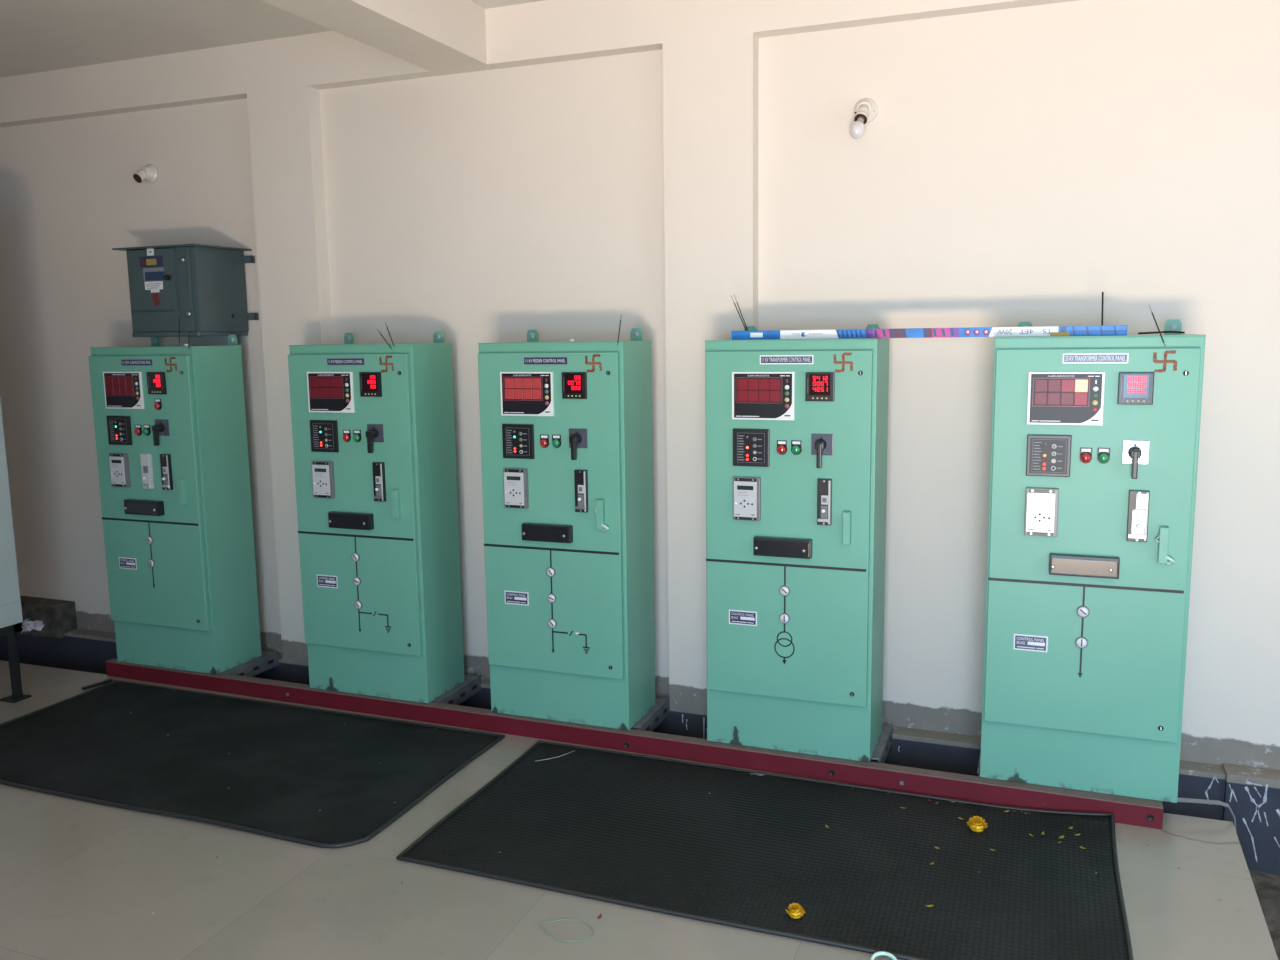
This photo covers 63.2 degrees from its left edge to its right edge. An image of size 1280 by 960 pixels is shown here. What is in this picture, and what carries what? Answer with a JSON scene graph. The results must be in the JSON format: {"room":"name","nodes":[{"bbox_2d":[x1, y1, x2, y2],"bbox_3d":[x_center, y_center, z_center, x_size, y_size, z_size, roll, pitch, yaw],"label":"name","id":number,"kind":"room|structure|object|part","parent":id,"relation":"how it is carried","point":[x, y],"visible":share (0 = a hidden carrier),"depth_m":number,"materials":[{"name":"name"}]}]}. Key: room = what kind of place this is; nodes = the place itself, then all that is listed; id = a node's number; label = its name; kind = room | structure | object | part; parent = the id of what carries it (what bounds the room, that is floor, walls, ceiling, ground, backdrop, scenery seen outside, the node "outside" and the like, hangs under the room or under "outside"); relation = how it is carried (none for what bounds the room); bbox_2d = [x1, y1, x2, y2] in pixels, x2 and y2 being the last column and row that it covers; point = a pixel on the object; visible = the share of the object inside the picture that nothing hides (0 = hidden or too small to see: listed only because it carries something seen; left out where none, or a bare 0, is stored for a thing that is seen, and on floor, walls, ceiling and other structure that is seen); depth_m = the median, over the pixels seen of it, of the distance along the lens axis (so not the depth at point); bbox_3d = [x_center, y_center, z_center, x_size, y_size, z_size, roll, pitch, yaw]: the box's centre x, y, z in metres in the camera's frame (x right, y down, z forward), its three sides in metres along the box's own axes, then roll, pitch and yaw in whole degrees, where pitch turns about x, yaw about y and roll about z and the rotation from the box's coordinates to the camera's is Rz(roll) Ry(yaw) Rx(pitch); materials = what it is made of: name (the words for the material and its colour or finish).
{"room":"electrical room","nodes":[
{"label":"electrical room","id":0,"kind":"room"},
{"bbox_2d":[0,0,543,77],"bbox_3d":[-2.357,-1.785,2.166,11.700,0.150,5.910,2,9,21],"label":"ceiling","id":1,"kind":"structure","parent":0,"point":[36,36],"depth_m":4.79,"materials":[{"name":"paint"}]},
{"bbox_2d":[0,660,1277,959],"bbox_3d":[-2.637,1.662,1.797,11.700,0.300,7.100,2,9,21],"label":"floor","id":2,"kind":"structure","parent":0,"point":[80,880],"depth_m":3.20,"materials":[{"name":"tile"}]},
{"bbox_2d":[0,396,43,702],"bbox_3d":[-3.379,-0.017,4.553,0.675,2.280,1.065,2,9,21],"label":"panel","id":3,"kind":"object","parent":2,"relation":"on","point":[11,618],"visible":1,"depth_m":4.94,"materials":[{"name":"metal"}]},
{"bbox_3d":[-3.169,-0.227,4.424,0.017,1.755,0.975,2,9,21],"label":"door","id":4,"kind":"part","parent":3,"relation":"part of","materials":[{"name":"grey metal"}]},
{"bbox_3d":[-3.412,0.764,4.666,0.540,0.043,0.980,2,9,21],"label":"stand frame","id":5,"kind":"part","parent":3,"relation":"part of","materials":[{"name":"black metal"}]},
{"bbox_3d":[-3.028,0.874,5.008,0.050,0.366,0.049,2,9,21],"label":"stand leg","id":6,"kind":"part","parent":3,"relation":"part of","materials":[{"name":"black metal"}]},
{"bbox_3d":[-3.027,1.056,5.043,0.100,0.008,0.095,2,9,21],"label":"foot plate","id":7,"kind":"part","parent":3,"relation":"part of","materials":[{"name":"black metal"}]},
{"bbox_2d":[82,679,112,689],"bbox_3d":[-2.722,1.025,5.220,0.024,0.012,0.150,4,9,32],"label":"strip","id":8,"kind":"object","parent":2,"relation":"on","point":[108,680],"visible":1,"depth_m":5.21,"materials":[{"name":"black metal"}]},
{"bbox_2d":[221,650,278,676],"bbox_3d":[-2.008,0.967,5.333,0.076,0.076,0.369,2,9,21],"label":"channel","id":9,"kind":"object","parent":2,"relation":"on","point":[268,660],"visible":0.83,"depth_m":5.35,"materials":[{"name":"black metal"}]},
{"bbox_2d":[0,680,504,847],"bbox_3d":[-1.809,1.127,4.366,2.230,0.022,1.081,2,9,21],"label":"rubber mat","id":10,"kind":"object","parent":2,"relation":"on","point":[285,764],"visible":1,"depth_m":4.26,"materials":[{"name":"grey rubber"}]},
{"bbox_2d":[432,674,480,704],"bbox_3d":[-0.874,1.012,4.898,0.076,0.076,0.369,2,9,21],"label":"channel","id":11,"kind":"object","parent":2,"relation":"on","point":[471,685],"visible":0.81,"depth_m":4.91,"materials":[{"name":"black"}]},
{"bbox_2d":[541,919,593,941],"bbox_3d":[-0.207,1.301,3.016,0.113,0.006,0.150,-7,10,-39],"label":"loop","id":12,"kind":"object","parent":2,"relation":"on","point":[561,919],"visible":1,"depth_m":3.01,"materials":[{"name":"green"}]},
{"bbox_2d":[106,658,1162,828],"bbox_3d":[-0.471,1.063,4.490,4.891,0.078,0.058,2,9,22],"label":"beam","id":13,"kind":"structure","parent":2,"relation":"on","point":[1126,810],"depth_m":4.20,"materials":[{"name":"red metal"}]},
{"bbox_2d":[88,335,261,673],"bbox_3d":[-2.353,0.109,5.233,0.652,1.656,0.396,2,9,21],"label":"control panel","id":14,"kind":"object","parent":13,"relation":"on","point":[170,427],"visible":1,"depth_m":5.10,"materials":[{"name":"green paint"}]},
{"bbox_3d":[-2.559,0.416,5.200,0.113,0.057,0.002,2,9,21],"label":"rating plate","id":15,"kind":"part","parent":14,"relation":"part of","materials":[{"name":"white"}]},
{"bbox_3d":[-2.559,0.416,5.199,0.103,0.047,0.002,2,9,21],"label":"plate","id":16,"kind":"part","parent":14,"relation":"part of","materials":[{"name":"blue"}]},
{"bbox_3d":[-2.418,-0.565,5.001,0.192,0.027,0.002,2,9,21],"label":"plate","id":17,"kind":"part","parent":14,"relation":"part of","materials":[{"name":"blue"}]},
{"bbox_3d":[-2.418,-0.565,5.002,0.196,0.031,0.002,2,9,21],"label":"title plate","id":18,"kind":"part","parent":14,"relation":"part of","materials":[{"name":"grey"}]},
{"bbox_2d":[134,425,141,435],"bbox_3d":[-2.438,-0.241,5.047,0.041,0.054,0.020,2,9,21],"label":"lamp","id":19,"kind":"object","parent":14,"relation":"attached to","point":[137,428],"depth_m":5.05,"materials":[{"name":"red plastic"}]},
{"bbox_2d":[143,425,150,435],"bbox_3d":[-2.387,-0.240,5.027,0.041,0.054,0.020,2,9,21],"label":"lamp","id":20,"kind":"object","parent":14,"relation":"attached to","point":[146,428],"depth_m":5.03,"materials":[{"name":"green plastic"}]},
{"bbox_3d":[-2.405,0.063,5.101,0.627,1.336,0.023,2,9,21],"label":"door","id":21,"kind":"part","parent":14,"relation":"part of","materials":[{"name":"green paint"}]},
{"bbox_3d":[-2.310,-0.469,4.961,0.077,0.077,0.001,2,9,21],"label":"display glass","id":22,"kind":"part","parent":14,"relation":"part of","materials":[{"name":"red glass"}]},
{"bbox_2d":[154,399,161,409],"bbox_3d":[-2.312,-0.361,4.980,0.041,0.054,0.020,2,9,21],"label":"lamp","id":23,"kind":"object","parent":14,"relation":"attached to","point":[157,402],"depth_m":4.98,"materials":[{"name":"red plastic"}]},
{"bbox_2d":[151,419,169,445],"bbox_3d":[-2.303,-0.227,4.978,0.080,0.123,0.052,2,9,21],"label":"switch","id":24,"kind":"object","parent":14,"relation":"attached to","point":[160,427],"depth_m":4.98,"materials":[{"name":"black plastic"}]},
{"bbox_3d":[-2.350,-0.661,5.160,0.652,0.004,0.322,2,9,21],"label":"plate","id":25,"kind":"part","parent":14,"relation":"part of","materials":[{"name":"green paint"}]},
{"bbox_3d":[-2.195,0.057,4.992,0.028,0.122,0.027,2,9,21],"label":"door handle","id":26,"kind":"part","parent":14,"relation":"part of","materials":[{"name":"green paint"}]},
{"bbox_2d":[112,244,258,336],"bbox_3d":[-2.283,-0.944,5.249,0.540,0.436,0.390,2,9,21],"label":"switch box","id":27,"kind":"object","parent":14,"relation":"on","point":[203,286],"visible":0.98,"depth_m":5.12,"materials":[{"name":"metal"}]},
{"bbox_3d":[-2.299,-0.984,5.060,0.024,0.024,0.024,2,9,21],"label":"latch knob","id":28,"kind":"part","parent":27,"relation":"part of","materials":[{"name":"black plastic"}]},
{"bbox_2d":[288,331,463,702],"bbox_3d":[-1.223,0.156,4.788,0.652,1.656,0.396,2,9,21],"label":"control panel","id":29,"kind":"object","parent":13,"relation":"on","point":[373,426],"visible":1,"depth_m":4.66,"materials":[{"name":"green paint"}]},
{"bbox_3d":[-1.429,0.463,4.755,0.113,0.057,0.002,2,9,21],"label":"rating plate","id":30,"kind":"part","parent":29,"relation":"part of","materials":[{"name":"white"}]},
{"bbox_3d":[-1.429,0.463,4.755,0.103,0.047,0.002,2,9,21],"label":"plate","id":31,"kind":"part","parent":29,"relation":"part of","materials":[{"name":"blue"}]},
{"bbox_3d":[-1.289,-0.518,4.557,0.192,0.027,0.002,2,9,21],"label":"plate","id":32,"kind":"part","parent":29,"relation":"part of","materials":[{"name":"blue"}]},
{"bbox_3d":[-1.289,-0.518,4.557,0.196,0.031,0.002,2,9,21],"label":"title plate","id":33,"kind":"part","parent":29,"relation":"part of","materials":[{"name":"grey"}]},
{"bbox_2d":[343,430,350,441],"bbox_3d":[-1.300,-0.194,4.599,0.041,0.054,0.020,2,9,21],"label":"lamp","id":34,"kind":"object","parent":29,"relation":"attached to","point":[346,433],"depth_m":4.60,"materials":[{"name":"red plastic"}]},
{"bbox_3d":[-1.275,0.110,4.656,0.627,1.336,0.023,2,9,21],"label":"door","id":35,"kind":"part","parent":29,"relation":"part of","materials":[{"name":"green paint"}]},
{"bbox_2d":[353,430,360,441],"bbox_3d":[-1.249,-0.193,4.579,0.041,0.054,0.020,2,9,21],"label":"lamp","id":36,"kind":"object","parent":29,"relation":"attached to","point":[356,433],"depth_m":4.58,"materials":[{"name":"green plastic"}]},
{"bbox_3d":[-1.221,-0.615,4.715,0.652,0.004,0.322,2,9,21],"label":"plate","id":37,"kind":"part","parent":29,"relation":"part of","materials":[{"name":"green paint"}]},
{"bbox_3d":[-1.172,-0.422,4.513,0.077,0.077,0.001,2,9,21],"label":"display glass","id":38,"kind":"part","parent":29,"relation":"part of","materials":[{"name":"red"}]},
{"bbox_2d":[365,424,383,452],"bbox_3d":[-1.164,-0.180,4.530,0.080,0.123,0.052,2,9,21],"label":"switch","id":39,"kind":"object","parent":29,"relation":"attached to","point":[374,433],"depth_m":4.54,"materials":[{"name":"black plastic"}]},
{"bbox_3d":[-1.065,0.104,4.547,0.028,0.122,0.027,2,9,21],"label":"door handle","id":40,"kind":"part","parent":29,"relation":"part of","materials":[{"name":"green paint"}]},
{"bbox_2d":[478,328,654,729],"bbox_3d":[-0.316,0.193,4.438,0.652,1.656,0.396,2,9,21],"label":"control panel","id":41,"kind":"object","parent":13,"relation":"on","point":[566,426],"visible":1,"depth_m":4.30,"materials":[{"name":"green paint"}]},
{"bbox_3d":[-0.522,0.499,4.404,0.113,0.057,0.002,2,9,21],"label":"rating plate","id":42,"kind":"part","parent":41,"relation":"part of","materials":[{"name":"white"}]},
{"bbox_3d":[-0.522,0.499,4.404,0.103,0.047,0.002,2,9,21],"label":"plate","id":43,"kind":"part","parent":41,"relation":"part of","materials":[{"name":"blue"}]},
{"bbox_2d":[540,435,548,447],"bbox_3d":[-0.394,-0.157,4.248,0.041,0.054,0.020,2,9,21],"label":"lamp","id":44,"kind":"object","parent":41,"relation":"attached to","point":[544,439],"depth_m":4.25,"materials":[{"name":"red plastic"}]},
{"bbox_3d":[-0.382,-0.481,4.206,0.192,0.027,0.002,2,9,21],"label":"plate","id":45,"kind":"part","parent":41,"relation":"part of","materials":[{"name":"blue"}]},
{"bbox_3d":[-0.382,-0.482,4.206,0.196,0.031,0.002,2,9,21],"label":"title plate","id":46,"kind":"part","parent":41,"relation":"part of","materials":[{"name":"grey"}]},
{"bbox_3d":[-0.368,0.146,4.305,0.627,1.336,0.023,2,9,21],"label":"door","id":47,"kind":"part","parent":41,"relation":"part of","materials":[{"name":"green paint"}]},
{"bbox_2d":[552,435,560,447],"bbox_3d":[-0.342,-0.156,4.229,0.041,0.054,0.020,2,9,21],"label":"lamp","id":48,"kind":"object","parent":41,"relation":"attached to","point":[556,439],"depth_m":4.23,"materials":[{"name":"green plastic"}]},
{"bbox_3d":[-0.314,-0.578,4.364,0.652,0.004,0.322,2,9,21],"label":"plate","id":49,"kind":"part","parent":41,"relation":"part of","materials":[{"name":"green paint"}]},
{"bbox_3d":[-0.265,-0.385,4.162,0.077,0.077,0.001,2,9,21],"label":"display glass","id":50,"kind":"part","parent":41,"relation":"part of","materials":[{"name":"red"}]},
{"bbox_2d":[569,428,587,459],"bbox_3d":[-0.257,-0.143,4.180,0.080,0.123,0.052,2,9,21],"label":"switch","id":51,"kind":"object","parent":41,"relation":"attached to","point":[578,437],"depth_m":4.19,"materials":[{"name":"black plastic"}]},
{"bbox_3d":[-0.154,0.144,4.193,0.065,0.128,0.031,2,9,21],"label":"door handle","id":52,"kind":"part","parent":41,"relation":"part of","materials":[{"name":"green paint"}]},
{"bbox_2d":[617,314,621,345],"bbox_3d":[-0.081,-0.589,4.095,0.021,0.123,0.004,2,9,21],"label":"incense stick","id":53,"kind":"object","parent":41,"relation":"on","point":[621,314],"visible":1,"depth_m":4.09,"materials":[{"name":"brown wood"}]},
{"bbox_2d":[705,324,889,761],"bbox_3d":[0.606,0.229,4.083,0.652,1.656,0.396,2,9,21],"label":"control panel","id":54,"kind":"object","parent":13,"relation":"on","point":[797,429],"visible":0.99,"depth_m":3.94,"materials":[{"name":"green paint"}]},
{"bbox_2d":[731,296,746,330],"bbox_3d":[0.389,-0.632,4.036,0.075,0.169,0.004,-1,8,-3],"label":"incense stick","id":55,"kind":"object","parent":54,"relation":"on","point":[731,296],"visible":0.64,"depth_m":4.03,"materials":[{"name":"brown wood"}]},
{"bbox_2d":[734,295,747,330],"bbox_3d":[0.397,-0.634,4.033,0.068,0.172,0.004,-2,8,-6],"label":"incense stick","id":56,"kind":"object","parent":54,"relation":"on","point":[734,295],"visible":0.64,"depth_m":4.03,"materials":[{"name":"brown wood"}]},
{"bbox_3d":[0.400,0.536,4.050,0.113,0.057,0.002,2,9,21],"label":"rating plate","id":57,"kind":"part","parent":54,"relation":"part of","materials":[{"name":"white"}]},
{"bbox_3d":[0.400,0.536,4.050,0.103,0.047,0.002,2,9,21],"label":"plate","id":58,"kind":"part","parent":54,"relation":"part of","materials":[{"name":"blue"}]},
{"bbox_2d":[744,433,764,462],"bbox_3d":[0.419,-0.121,3.931,0.107,0.113,0.001,2,9,21],"label":"panel","id":59,"kind":"object","parent":54,"relation":"attached to","point":[754,443],"depth_m":3.93,"materials":[{"name":"grey plastic"}]},
{"bbox_2d":[776,440,786,454],"bbox_3d":[0.529,-0.120,3.894,0.041,0.054,0.020,2,9,21],"label":"lamp","id":60,"kind":"object","parent":54,"relation":"attached to","point":[781,445],"depth_m":3.89,"materials":[{"name":"red plastic"}]},
{"bbox_3d":[0.542,-0.445,3.851,0.192,0.024,0.002,2,9,21],"label":"plate","id":61,"kind":"part","parent":54,"relation":"part of","materials":[{"name":"blue"}]},
{"bbox_3d":[0.542,-0.445,3.851,0.202,0.034,0.002,2,9,21],"label":"title plate","id":62,"kind":"part","parent":54,"relation":"part of","materials":[{"name":"white"}]},
{"bbox_2d":[791,440,801,454],"bbox_3d":[0.580,-0.119,3.874,0.041,0.054,0.020,2,9,21],"label":"lamp","id":63,"kind":"object","parent":54,"relation":"attached to","point":[796,445],"depth_m":3.87,"materials":[{"name":"green plastic"}]},
{"bbox_3d":[0.609,-0.541,4.010,0.652,0.004,0.322,2,9,21],"label":"plate","id":64,"kind":"part","parent":54,"relation":"part of","materials":[{"name":"green paint"}]},
{"bbox_3d":[0.658,-0.348,3.808,0.077,0.077,0.001,2,9,21],"label":"display glass","id":65,"kind":"part","parent":54,"relation":"part of","materials":[{"name":"red glass"}]},
{"bbox_2d":[811,434,832,467],"bbox_3d":[0.665,-0.106,3.825,0.080,0.123,0.052,2,9,21],"label":"switch","id":66,"kind":"object","parent":54,"relation":"attached to","point":[821,444],"depth_m":3.84,"materials":[{"name":"black plastic"}]},
{"bbox_3d":[0.764,0.177,3.842,0.028,0.122,0.027,2,9,21],"label":"door handle","id":67,"kind":"part","parent":54,"relation":"part of","materials":[{"name":"green paint"}]},
{"bbox_2d":[731,325,1126,339],"bbox_3d":[1.004,-0.534,3.777,1.386,0.034,0.038,2,9,21],"label":"carton","id":68,"kind":"object","parent":54,"relation":"on","point":[1108,330],"visible":0.99,"depth_m":3.74,"materials":[{"name":"multicoloured"}]},
{"bbox_3d":[0.634,-0.546,3.901,0.221,0.033,0.001,2,9,21],"label":"white panel","id":69,"kind":"part","parent":68,"relation":"part of","materials":[{"name":"white cardboard"}]},
{"bbox_3d":[1.337,-0.518,3.631,0.228,0.033,0.001,2,9,21],"label":"white panel","id":70,"kind":"part","parent":68,"relation":"part of","materials":[{"name":"white cardboard"}]},
{"bbox_2d":[980,319,1205,802],"bbox_3d":[1.585,0.268,3.707,0.652,1.656,0.396,2,9,21],"label":"control panel","id":71,"kind":"object","parent":13,"relation":"on","point":[1095,439],"visible":0.98,"depth_m":3.57,"materials":[{"name":"green paint"}]},
{"bbox_3d":[1.379,0.576,3.674,0.113,0.057,0.002,2,9,21],"label":"rating plate","id":72,"kind":"part","parent":71,"relation":"part of","materials":[{"name":"white"}]},
{"bbox_3d":[1.379,0.576,3.674,0.103,0.047,0.002,2,9,21],"label":"plate","id":73,"kind":"part","parent":71,"relation":"part of","materials":[{"name":"blue"}]},
{"bbox_2d":[1032,439,1066,472],"bbox_3d":[1.397,-0.082,3.555,0.107,0.113,0.001,2,9,21],"label":"panel","id":74,"kind":"object","parent":71,"relation":"attached to","point":[1048,455],"depth_m":3.55,"materials":[{"name":"grey plastic"}]},
{"bbox_2d":[1079,448,1091,463],"bbox_3d":[1.508,-0.081,3.518,0.041,0.054,0.020,2,9,21],"label":"lamp","id":75,"kind":"object","parent":71,"relation":"attached to","point":[1085,454],"depth_m":3.52,"materials":[{"name":"red plastic"}]},
{"bbox_3d":[1.520,-0.406,3.475,0.202,0.034,0.002,2,9,21],"label":"title plate","id":76,"kind":"part","parent":71,"relation":"part of","materials":[{"name":"white"}]},
{"bbox_3d":[1.520,-0.406,3.475,0.192,0.024,0.002,2,9,21],"label":"plate","id":77,"kind":"part","parent":71,"relation":"part of","materials":[{"name":"blue"}]},
{"bbox_3d":[1.587,-0.502,3.634,0.652,0.004,0.322,2,9,21],"label":"plate","id":78,"kind":"part","parent":71,"relation":"part of","materials":[{"name":"green paint"}]},
{"bbox_2d":[1101,292,1103,325],"bbox_3d":[1.595,-0.574,3.590,0.006,0.148,0.026,5,10,35],"label":"incense stick","id":79,"kind":"object","parent":71,"relation":"on","point":[1102,292],"visible":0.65,"depth_m":3.58,"materials":[{"name":"black"}]},
{"bbox_2d":[1097,448,1109,463],"bbox_3d":[1.559,-0.080,3.498,0.041,0.054,0.020,2,9,21],"label":"lamp","id":80,"kind":"object","parent":71,"relation":"attached to","point":[1103,454],"depth_m":3.50,"materials":[{"name":"green plastic"}]},
{"bbox_2d":[1122,440,1149,478],"bbox_3d":[1.644,-0.067,3.449,0.080,0.123,0.052,2,9,21],"label":"switch","id":81,"kind":"object","parent":71,"relation":"attached to","point":[1135,453],"depth_m":3.46,"materials":[{"name":"black plastic"}]},
{"bbox_3d":[1.636,-0.309,3.432,0.077,0.077,0.001,2,9,21],"label":"display glass","id":82,"kind":"part","parent":71,"relation":"part of","materials":[{"name":"red"}]},
{"bbox_2d":[1149,306,1165,346],"bbox_3d":[1.697,-0.505,3.413,0.058,0.138,0.004,2,9,21],"label":"incense stick","id":83,"kind":"object","parent":71,"relation":"on","point":[1149,306],"visible":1,"depth_m":3.41,"materials":[{"name":"brown wood"}]},
{"bbox_2d":[1138,331,1184,333],"bbox_3d":[1.838,-0.520,3.669,0.148,0.011,0.029,3,9,25],"label":"scrap","id":84,"kind":"object","parent":71,"relation":"on","point":[1157,331],"visible":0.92,"depth_m":3.66,"materials":[{"name":"black"}]},
{"bbox_3d":[1.747,0.220,3.463,0.065,0.128,0.031,2,9,21],"label":"door handle","id":85,"kind":"part","parent":71,"relation":"part of","materials":[{"name":"green paint"}]},
{"bbox_2d":[632,697,669,731],"bbox_3d":[0.033,1.048,4.549,0.076,0.076,0.369,2,9,21],"label":"channel","id":86,"kind":"object","parent":2,"relation":"on","point":[660,711],"visible":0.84,"depth_m":4.55,"materials":[{"name":"black"}]},
{"bbox_2d":[396,740,1132,959],"bbox_3d":[0.417,1.204,3.517,2.225,0.044,1.060,2,9,21],"label":"rubber mat","id":87,"kind":"object","parent":2,"relation":"on","point":[722,845],"visible":1,"depth_m":3.42,"materials":[{"name":"grey rubber"}]},
{"bbox_2d":[785,903,805,918],"bbox_3d":[0.456,1.263,3.056,0.060,0.036,0.057,2,9,21],"label":"flower","id":88,"kind":"object","parent":87,"relation":"on","point":[795,911],"visible":1,"depth_m":3.05,"materials":[{"name":"yellow plant"}]},
{"bbox_2d":[966,816,987,831],"bbox_3d":[1.156,1.176,3.569,0.072,0.045,0.074,2,9,21],"label":"flower","id":89,"kind":"object","parent":87,"relation":"on","point":[976,823],"visible":1,"depth_m":3.56,"materials":[{"name":"yellow plant"}]},
{"bbox_2d":[870,724,892,762],"bbox_3d":[0.956,1.085,4.194,0.076,0.076,0.369,2,9,21],"label":"channel","id":90,"kind":"object","parent":2,"relation":"on","point":[883,746],"visible":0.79,"depth_m":4.17,"materials":[{"name":"black"}]},
{"bbox_2d":[870,951,896,959],"bbox_3d":[0.663,1.308,2.825,0.075,0.027,0.063,2,9,21],"label":"ring","id":91,"kind":"object","parent":2,"relation":"on","point":[880,953],"visible":1,"depth_m":2.84,"materials":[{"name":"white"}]},
{"bbox_2d":[977,750,980,775],"bbox_3d":[1.353,1.101,4.042,0.064,0.076,0.369,2,9,21],"label":"channel","id":92,"kind":"object","parent":2,"relation":"on","point":[978,769],"visible":0.02,"depth_m":3.93,"materials":[{"name":"black"}]},
{"bbox_2d":[1177,798,1235,829],"bbox_3d":[1.965,1.204,3.656,0.250,0.188,0.042,0,8,6],"label":"strip","id":93,"kind":"object","parent":2,"relation":"attached to","point":[1188,800],"visible":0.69,"depth_m":3.64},
{"bbox_2d":[0,0,1279,820],"bbox_3d":[-1.238,-0.309,5.231,11.700,3.655,0.342,2,9,21],"label":"wall","id":94,"kind":"structure","parent":0,"point":[655,164],"depth_m":4.36,"materials":[{"name":"paint"}]},
{"bbox_2d":[17,595,76,638],"bbox_3d":[-5.032,0.748,6.712,3.640,0.195,0.125,2,9,21],"label":"baseboard","id":95,"kind":"structure","parent":94,"relation":"attached to","point":[58,617],"depth_m":6.05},
{"bbox_2d":[133,164,157,182],"bbox_3d":[-2.590,-1.600,5.428,0.096,0.103,0.104,2,9,21],"label":"holder","id":96,"kind":"object","parent":94,"relation":"attached to","point":[149,173],"visible":1,"depth_m":5.43,"materials":[{"name":"white plastic"}]},
{"bbox_2d":[135,169,146,181],"bbox_3d":[-2.597,-1.586,5.422,0.054,0.073,0.076,2,9,21],"label":"bulb socket","id":97,"kind":"object","parent":96,"relation":"attached to","point":[141,175],"depth_m":5.41,"materials":[{"name":"white plastic"}]},
{"bbox_2d":[261,0,486,70],"bbox_3d":[-1.863,-1.574,1.955,0.292,0.243,5.820,2,9,21],"label":"beam","id":98,"kind":"structure","parent":94,"relation":"attached to","point":[431,35],"depth_m":4.19,"materials":[{"name":"beige paint"}]},
{"bbox_2d":[849,98,877,138],"bbox_3d":[0.871,-1.420,4.077,0.096,0.174,0.154,2,9,21],"label":"wall lamp","id":99,"kind":"object","parent":94,"relation":"attached to","point":[865,110],"visible":1,"depth_m":4.08,"materials":[{"name":"white plastic"}]},
{"bbox_3d":[0.847,-1.367,4.052,0.060,0.079,0.076,2,9,21],"label":"bulb glass","id":100,"kind":"part","parent":99,"relation":"part of","materials":[{"name":"white glass"}]},
{"bbox_2d":[855,104,868,119],"bbox_3d":[0.875,-1.439,4.094,0.054,0.076,0.076,2,9,21],"label":"bulb socket","id":101,"kind":"object","parent":99,"relation":"attached to","point":[861,110],"depth_m":4.08,"materials":[{"name":"white plastic"}]},
{"bbox_3d":[0.889,-1.465,4.119,0.096,0.096,0.052,2,9,21],"label":"rose plate","id":102,"kind":"part","parent":99,"relation":"part of","materials":[{"name":"white plastic"}]},
{"bbox_2d":[1222,763,1279,875],"bbox_3d":[3.208,1.364,3.605,2.115,0.470,0.133,2,9,21],"label":"trim","id":103,"kind":"structure","parent":94,"relation":"attached to","point":[1252,794],"depth_m":3.88,"materials":[{"name":"paint"}]},
{"bbox_2d":[1249,869,1279,959],"bbox_3d":[-1.889,1.552,3.732,11.700,0.062,3.440,2,9,21],"label":"floor","id":104,"kind":"structure","parent":0,"point":[1267,886],"depth_m":3.72,"materials":[{"name":"grey concrete"}]}
]}

